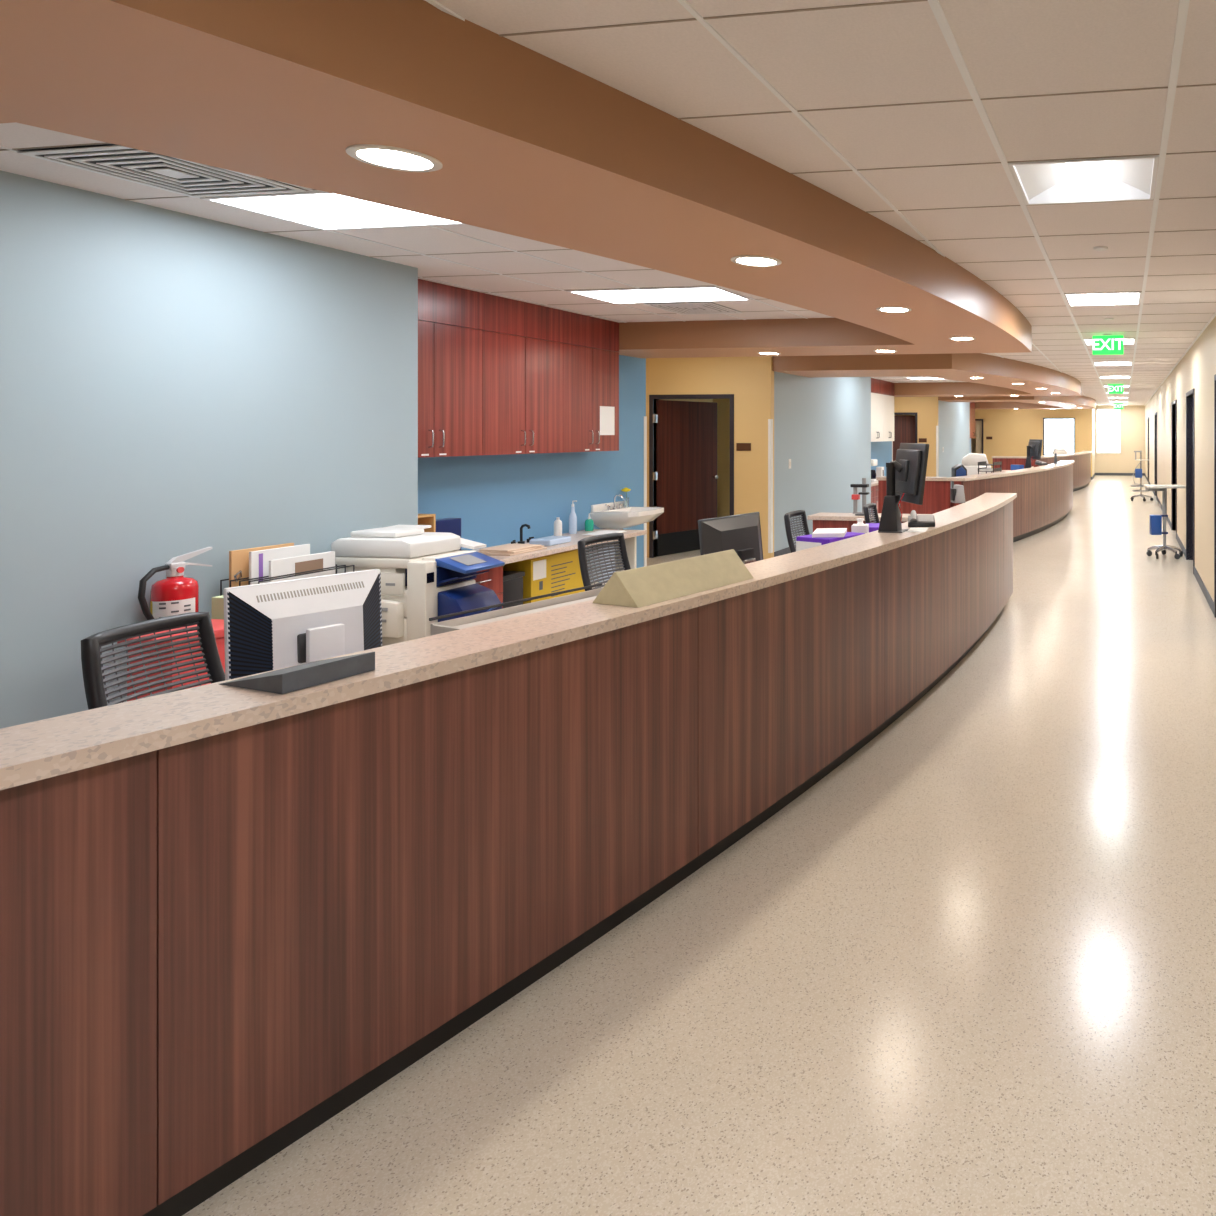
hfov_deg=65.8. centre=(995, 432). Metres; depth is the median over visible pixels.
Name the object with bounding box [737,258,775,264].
diffuser
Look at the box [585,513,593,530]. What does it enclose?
soap bottle
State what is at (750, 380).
wall partition
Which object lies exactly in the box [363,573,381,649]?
vent
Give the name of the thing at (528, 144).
soffit
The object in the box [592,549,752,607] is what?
sign
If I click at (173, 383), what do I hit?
wall
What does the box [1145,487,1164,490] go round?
keyboard tray
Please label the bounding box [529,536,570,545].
pack
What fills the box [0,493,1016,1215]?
reception desk
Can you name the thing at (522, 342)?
upper cabinet
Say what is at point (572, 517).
bottle
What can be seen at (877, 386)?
upper cabinet
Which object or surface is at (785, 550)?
baseboard
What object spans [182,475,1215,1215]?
floor
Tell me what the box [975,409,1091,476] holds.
wall partition
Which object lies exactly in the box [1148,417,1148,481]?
door
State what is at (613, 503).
faucet
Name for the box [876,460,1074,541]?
reception desk
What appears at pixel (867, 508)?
office chair
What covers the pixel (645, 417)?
trim
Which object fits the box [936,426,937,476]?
trim
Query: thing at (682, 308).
ceiling vent
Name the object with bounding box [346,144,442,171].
recessed light
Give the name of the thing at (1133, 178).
ceiling light
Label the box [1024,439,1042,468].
monitor
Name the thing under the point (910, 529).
paper sheet
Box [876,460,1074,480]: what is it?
countertop
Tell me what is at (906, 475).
monitor
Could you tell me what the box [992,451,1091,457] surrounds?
countertop
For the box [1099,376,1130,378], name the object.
ceiling light
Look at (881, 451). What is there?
wall
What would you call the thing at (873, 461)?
coffee maker
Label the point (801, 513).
office chair
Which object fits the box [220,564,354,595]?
file sorter
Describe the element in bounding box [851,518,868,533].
tissue box
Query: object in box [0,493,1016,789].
countertop
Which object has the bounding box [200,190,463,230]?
ceiling light
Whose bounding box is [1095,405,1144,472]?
wall
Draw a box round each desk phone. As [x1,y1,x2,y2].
[908,510,934,526]
[1035,460,1047,464]
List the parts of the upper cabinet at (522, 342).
door, filler panel, handle, handle, door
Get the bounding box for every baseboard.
[774,546,795,556]
[1095,473,1144,475]
[1145,474,1213,613]
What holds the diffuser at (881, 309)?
attached to the recessed light at (891, 309)
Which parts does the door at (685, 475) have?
kick plate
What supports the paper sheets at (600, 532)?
on the countertop at (630, 535)
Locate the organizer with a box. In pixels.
[418,514,435,531]
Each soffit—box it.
[0,0,1031,357]
[772,353,1080,396]
[938,395,1095,408]
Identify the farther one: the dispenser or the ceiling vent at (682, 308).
the dispenser
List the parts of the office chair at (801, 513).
panel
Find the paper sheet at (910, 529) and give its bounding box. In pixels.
[907,528,927,531]
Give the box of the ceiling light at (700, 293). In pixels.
[566,286,751,303]
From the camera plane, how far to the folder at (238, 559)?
4.09 m
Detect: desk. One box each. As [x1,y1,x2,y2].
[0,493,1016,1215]
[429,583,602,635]
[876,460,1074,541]
[992,451,1091,491]
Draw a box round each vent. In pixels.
[17,144,306,197]
[227,592,272,678]
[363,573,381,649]
[644,302,741,314]
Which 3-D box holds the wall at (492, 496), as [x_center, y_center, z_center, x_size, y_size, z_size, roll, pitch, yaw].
[-4.160,0.292,7.114,0.180,2.715,3.530,0,0,9]
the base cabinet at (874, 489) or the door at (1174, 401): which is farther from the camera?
the base cabinet at (874, 489)
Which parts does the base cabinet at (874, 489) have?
drawer, drawer, drawer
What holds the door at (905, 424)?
in the wall partition at (926, 408)
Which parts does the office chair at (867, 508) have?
panel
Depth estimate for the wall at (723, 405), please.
12.92 m
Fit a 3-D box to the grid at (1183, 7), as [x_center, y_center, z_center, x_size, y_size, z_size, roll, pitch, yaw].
[1.811,-1.059,14.393,2.510,0.012,35.000,0,0,9]
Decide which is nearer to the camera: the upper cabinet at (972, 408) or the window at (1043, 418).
the upper cabinet at (972, 408)
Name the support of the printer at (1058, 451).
on the reception desk at (1082, 465)
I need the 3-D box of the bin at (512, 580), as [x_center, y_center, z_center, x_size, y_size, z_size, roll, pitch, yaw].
[-3.892,1.370,6.307,0.320,0.560,0.300,0,0,9]
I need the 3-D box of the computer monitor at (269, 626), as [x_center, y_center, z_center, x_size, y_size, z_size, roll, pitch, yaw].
[-2.014,0.667,2.461,0.240,0.454,0.432,0,0,29]
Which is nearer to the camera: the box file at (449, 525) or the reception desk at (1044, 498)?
the box file at (449, 525)
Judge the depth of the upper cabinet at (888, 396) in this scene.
16.85 m
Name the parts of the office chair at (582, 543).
panel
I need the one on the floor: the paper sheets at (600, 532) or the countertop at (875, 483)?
the countertop at (875, 483)
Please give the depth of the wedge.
1.90 m
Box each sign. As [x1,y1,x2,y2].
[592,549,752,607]
[1092,334,1123,354]
[1108,383,1123,393]
[1114,403,1123,408]
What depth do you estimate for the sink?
7.99 m
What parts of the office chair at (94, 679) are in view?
panel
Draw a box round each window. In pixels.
[1043,418,1074,454]
[1096,409,1120,453]
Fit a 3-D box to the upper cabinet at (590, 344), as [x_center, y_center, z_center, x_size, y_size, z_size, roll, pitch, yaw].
[-3.830,-0.447,7.479,0.360,1.233,0.795,0,0,9]
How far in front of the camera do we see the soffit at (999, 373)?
11.38 m
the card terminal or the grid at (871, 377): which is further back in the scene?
the grid at (871, 377)
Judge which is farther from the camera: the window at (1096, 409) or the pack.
the window at (1096, 409)
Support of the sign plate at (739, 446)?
attached to the wall partition at (750, 380)
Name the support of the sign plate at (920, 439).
attached to the wall partition at (926, 408)
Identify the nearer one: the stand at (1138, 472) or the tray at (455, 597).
the tray at (455, 597)
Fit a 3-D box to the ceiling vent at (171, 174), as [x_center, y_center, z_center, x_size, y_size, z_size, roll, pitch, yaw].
[-3.345,-1.059,3.312,0.590,0.012,0.590,0,0,9]
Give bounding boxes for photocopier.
[331,525,504,645]
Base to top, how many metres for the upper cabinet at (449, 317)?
1.233 m
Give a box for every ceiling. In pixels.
[0,0,1215,405]
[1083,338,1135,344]
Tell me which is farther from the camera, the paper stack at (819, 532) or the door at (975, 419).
the door at (975, 419)
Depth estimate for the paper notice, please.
7.67 m
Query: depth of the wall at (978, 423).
29.60 m
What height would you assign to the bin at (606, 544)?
0.619 m
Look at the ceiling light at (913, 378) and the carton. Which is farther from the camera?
the ceiling light at (913, 378)
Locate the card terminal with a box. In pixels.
[950,484,965,502]
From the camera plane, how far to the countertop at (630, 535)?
7.05 m
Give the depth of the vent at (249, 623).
2.32 m
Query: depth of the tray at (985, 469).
12.38 m
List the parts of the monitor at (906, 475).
plate, tilt arm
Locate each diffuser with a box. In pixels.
[357,149,431,168]
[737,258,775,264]
[880,308,906,311]
[911,377,939,378]
[952,338,971,339]
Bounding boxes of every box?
[212,595,223,618]
[796,532,864,550]
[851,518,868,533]
[866,523,879,531]
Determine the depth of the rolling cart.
10.78 m
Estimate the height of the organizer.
0.370 m
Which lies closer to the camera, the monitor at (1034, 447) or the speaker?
the speaker
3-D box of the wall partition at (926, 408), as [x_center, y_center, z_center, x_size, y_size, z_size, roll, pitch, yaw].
[-2.462,0.292,20.173,2.100,2.715,0.100,0,0,9]
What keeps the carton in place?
on the floor
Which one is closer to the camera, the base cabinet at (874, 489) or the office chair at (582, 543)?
the office chair at (582, 543)
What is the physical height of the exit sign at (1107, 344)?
0.222 m
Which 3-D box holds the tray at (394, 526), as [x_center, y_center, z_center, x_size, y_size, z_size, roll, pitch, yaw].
[-3.539,0.569,4.845,0.230,0.025,0.200,0,0,9]
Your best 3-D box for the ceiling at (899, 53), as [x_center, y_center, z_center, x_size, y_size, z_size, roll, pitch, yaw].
[-0.565,-1.175,14.765,7.520,0.220,35.200,0,0,9]
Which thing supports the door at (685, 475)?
in the wall partition at (750, 380)
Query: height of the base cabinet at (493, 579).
0.678 m
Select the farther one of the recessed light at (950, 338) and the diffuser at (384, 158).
the recessed light at (950, 338)
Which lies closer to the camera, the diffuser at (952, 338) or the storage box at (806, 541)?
the storage box at (806, 541)
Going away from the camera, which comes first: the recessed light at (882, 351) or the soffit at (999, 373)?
the recessed light at (882, 351)
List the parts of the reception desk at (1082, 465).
return panel, panel, panel, panel, panel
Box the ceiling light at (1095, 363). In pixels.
[1093,362,1131,365]
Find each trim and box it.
[644,416,646,566]
[768,419,772,552]
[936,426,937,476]
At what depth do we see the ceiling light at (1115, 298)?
6.72 m
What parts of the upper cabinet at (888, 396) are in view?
door, filler panel, door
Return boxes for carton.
[503,549,584,603]
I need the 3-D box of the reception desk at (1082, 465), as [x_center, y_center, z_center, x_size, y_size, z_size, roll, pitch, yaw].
[1.533,1.119,23.531,2.215,1.062,7.070,0,0,9]
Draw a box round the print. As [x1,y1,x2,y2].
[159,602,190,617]
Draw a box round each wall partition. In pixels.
[646,356,773,559]
[894,397,937,476]
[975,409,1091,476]
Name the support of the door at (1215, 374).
in the wall at (1196, 369)
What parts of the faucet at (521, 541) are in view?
spout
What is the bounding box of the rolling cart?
[1144,484,1185,558]
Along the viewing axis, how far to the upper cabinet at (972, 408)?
26.22 m
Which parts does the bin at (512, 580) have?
lid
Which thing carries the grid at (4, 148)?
attached to the ceiling at (899, 53)
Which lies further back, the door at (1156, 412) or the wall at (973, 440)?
the wall at (973, 440)
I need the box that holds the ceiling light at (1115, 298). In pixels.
[1064,292,1140,305]
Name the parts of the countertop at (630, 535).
panel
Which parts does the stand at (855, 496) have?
post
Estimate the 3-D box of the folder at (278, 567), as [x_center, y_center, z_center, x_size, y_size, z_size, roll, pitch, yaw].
[-3.651,0.801,4.296,0.018,0.310,0.340,0,0,9]
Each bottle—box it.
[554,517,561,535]
[569,501,576,533]
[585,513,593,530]
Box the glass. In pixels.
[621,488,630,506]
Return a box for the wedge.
[220,652,374,693]
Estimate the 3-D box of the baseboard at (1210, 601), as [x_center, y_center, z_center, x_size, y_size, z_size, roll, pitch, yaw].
[3.045,1.600,14.200,0.012,0.100,35.000,0,0,9]
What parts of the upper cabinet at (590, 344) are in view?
door, filler panel, handle, door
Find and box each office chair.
[81,611,224,709]
[577,533,630,590]
[784,510,809,552]
[863,503,879,522]
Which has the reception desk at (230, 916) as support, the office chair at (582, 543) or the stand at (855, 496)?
the stand at (855, 496)
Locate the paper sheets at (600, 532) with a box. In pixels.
[583,530,626,535]
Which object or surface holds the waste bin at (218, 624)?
on the floor
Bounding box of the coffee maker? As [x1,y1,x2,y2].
[871,459,877,481]
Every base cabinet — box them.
[474,566,502,608]
[871,485,877,512]
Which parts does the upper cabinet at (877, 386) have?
door, filler panel, door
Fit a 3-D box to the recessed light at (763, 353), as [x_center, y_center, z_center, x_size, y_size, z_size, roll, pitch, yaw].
[-2.281,-0.799,8.191,0.228,0.007,0.228,0,0,9]
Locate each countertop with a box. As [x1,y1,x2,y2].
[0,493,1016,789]
[474,529,646,571]
[871,481,877,486]
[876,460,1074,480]
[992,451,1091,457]
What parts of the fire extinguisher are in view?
tank, lever, carry handle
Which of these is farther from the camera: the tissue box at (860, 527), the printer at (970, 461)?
the printer at (970, 461)
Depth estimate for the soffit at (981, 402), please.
22.21 m
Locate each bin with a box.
[117,619,224,701]
[502,571,524,607]
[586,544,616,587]
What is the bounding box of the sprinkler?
[1093,246,1107,250]
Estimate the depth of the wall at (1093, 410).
30.25 m
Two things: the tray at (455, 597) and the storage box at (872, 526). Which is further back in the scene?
the storage box at (872, 526)
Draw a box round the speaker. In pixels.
[951,464,966,487]
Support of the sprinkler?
attached to the ceiling at (899, 53)
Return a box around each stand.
[850,478,870,515]
[1054,453,1056,463]
[1130,451,1152,500]
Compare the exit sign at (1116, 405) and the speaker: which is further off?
the exit sign at (1116, 405)
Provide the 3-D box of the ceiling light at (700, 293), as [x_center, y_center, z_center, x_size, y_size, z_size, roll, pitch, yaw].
[-2.573,-1.060,6.278,1.196,0.010,0.586,0,0,9]
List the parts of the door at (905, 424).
frame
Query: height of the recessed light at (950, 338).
0.007 m
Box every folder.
[229,543,293,586]
[249,544,309,584]
[269,551,334,581]
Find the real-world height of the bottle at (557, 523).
0.175 m
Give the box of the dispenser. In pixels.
[876,467,883,476]
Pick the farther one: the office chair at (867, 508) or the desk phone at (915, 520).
the office chair at (867, 508)
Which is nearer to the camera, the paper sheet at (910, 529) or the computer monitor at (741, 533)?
the computer monitor at (741, 533)
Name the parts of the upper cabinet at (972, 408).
door, door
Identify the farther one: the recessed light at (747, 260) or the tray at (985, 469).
the tray at (985, 469)
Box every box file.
[436,518,460,549]
[1011,465,1023,469]
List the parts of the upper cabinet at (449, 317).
door, handle, handle, filler panel, door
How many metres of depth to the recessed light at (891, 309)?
5.28 m
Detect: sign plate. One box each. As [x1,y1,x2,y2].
[736,443,750,450]
[919,438,926,441]
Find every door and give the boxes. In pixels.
[649,394,733,557]
[893,412,916,460]
[975,419,982,453]
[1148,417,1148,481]
[1155,412,1156,499]
[1171,400,1176,532]
[1186,388,1194,573]
[1214,374,1215,617]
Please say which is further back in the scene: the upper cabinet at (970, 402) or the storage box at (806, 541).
the upper cabinet at (970, 402)
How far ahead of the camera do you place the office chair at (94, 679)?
2.72 m
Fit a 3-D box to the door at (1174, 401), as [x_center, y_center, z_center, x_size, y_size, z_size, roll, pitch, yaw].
[2.972,0.565,13.250,0.164,2.170,1.200,0,0,9]
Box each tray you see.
[383,525,430,528]
[438,583,501,621]
[439,570,488,583]
[461,538,485,549]
[978,461,1001,473]
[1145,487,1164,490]
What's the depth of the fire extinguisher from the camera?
3.78 m
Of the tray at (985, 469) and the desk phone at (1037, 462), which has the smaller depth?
the tray at (985, 469)
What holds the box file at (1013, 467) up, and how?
on the reception desk at (1044, 498)
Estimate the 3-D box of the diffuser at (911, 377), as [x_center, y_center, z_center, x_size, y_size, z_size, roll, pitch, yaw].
[-1.097,-1.062,15.713,1.152,0.005,0.542,0,0,9]
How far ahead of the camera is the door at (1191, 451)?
10.58 m
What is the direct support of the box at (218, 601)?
on the cabinet
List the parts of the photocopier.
scanner lid, control panel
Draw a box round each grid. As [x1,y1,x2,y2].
[0,142,807,322]
[425,0,1215,405]
[871,377,951,382]
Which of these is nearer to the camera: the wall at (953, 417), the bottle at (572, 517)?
the bottle at (572, 517)
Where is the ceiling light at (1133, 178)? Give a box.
[1008,155,1158,204]
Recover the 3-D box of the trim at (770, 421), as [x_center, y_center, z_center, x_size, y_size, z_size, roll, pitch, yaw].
[-2.919,0.685,10.550,0.041,1.730,0.056,0,0,9]
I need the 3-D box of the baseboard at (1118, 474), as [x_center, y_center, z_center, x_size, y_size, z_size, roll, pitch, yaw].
[4.807,1.600,31.631,1.920,0.100,0.012,0,0,9]
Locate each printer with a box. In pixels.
[961,453,991,474]
[1052,448,1067,454]
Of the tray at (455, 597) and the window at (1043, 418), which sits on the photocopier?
the tray at (455, 597)
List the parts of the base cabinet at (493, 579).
drawer, drawer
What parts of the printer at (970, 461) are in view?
scanner lid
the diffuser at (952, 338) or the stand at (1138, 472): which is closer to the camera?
the diffuser at (952, 338)
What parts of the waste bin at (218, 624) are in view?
lid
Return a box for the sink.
[591,494,663,529]
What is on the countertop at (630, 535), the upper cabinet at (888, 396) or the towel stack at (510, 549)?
the towel stack at (510, 549)
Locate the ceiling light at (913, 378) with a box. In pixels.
[905,377,939,379]
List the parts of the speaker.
blue panel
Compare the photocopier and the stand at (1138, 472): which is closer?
the photocopier
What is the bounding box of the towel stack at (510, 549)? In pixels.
[477,543,546,555]
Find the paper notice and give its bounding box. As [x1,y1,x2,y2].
[600,406,614,434]
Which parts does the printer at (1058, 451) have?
lid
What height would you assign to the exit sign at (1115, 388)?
0.222 m
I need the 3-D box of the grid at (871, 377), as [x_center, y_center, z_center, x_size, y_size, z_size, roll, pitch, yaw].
[-1.297,-1.063,14.368,3.236,0.004,5.510,0,0,9]
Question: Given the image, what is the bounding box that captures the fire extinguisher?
[138,547,211,619]
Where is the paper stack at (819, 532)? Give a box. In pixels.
[812,528,846,537]
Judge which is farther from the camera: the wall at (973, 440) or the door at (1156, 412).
the wall at (973, 440)
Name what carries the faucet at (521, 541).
on the countertop at (630, 535)
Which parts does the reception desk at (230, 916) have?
panel, panel, panel, return panel, panel, panel, panel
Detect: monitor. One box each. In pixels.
[223,569,381,679]
[698,512,762,563]
[878,443,928,532]
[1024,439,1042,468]
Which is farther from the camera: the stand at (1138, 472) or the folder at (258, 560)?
the stand at (1138, 472)
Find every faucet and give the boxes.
[511,524,533,543]
[612,494,622,508]
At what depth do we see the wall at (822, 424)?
12.17 m
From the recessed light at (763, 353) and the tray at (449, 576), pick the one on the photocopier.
the tray at (449, 576)
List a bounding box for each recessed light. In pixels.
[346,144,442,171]
[731,255,781,266]
[758,352,780,354]
[874,350,896,352]
[876,306,911,312]
[949,337,975,340]
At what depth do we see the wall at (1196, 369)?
9.95 m
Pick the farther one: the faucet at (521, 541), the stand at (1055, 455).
the stand at (1055, 455)
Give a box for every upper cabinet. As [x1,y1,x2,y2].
[418,279,481,457]
[482,293,562,454]
[563,310,618,452]
[871,378,883,441]
[883,381,893,440]
[970,402,970,437]
[970,402,974,437]
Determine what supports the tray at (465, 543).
on the photocopier
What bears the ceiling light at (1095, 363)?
attached to the ceiling at (899, 53)
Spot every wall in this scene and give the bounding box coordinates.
[0,170,417,728]
[418,355,645,567]
[659,399,729,516]
[774,371,870,551]
[871,441,891,475]
[938,400,969,476]
[971,421,975,452]
[976,421,981,453]
[1092,409,1094,475]
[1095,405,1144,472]
[1145,316,1215,600]

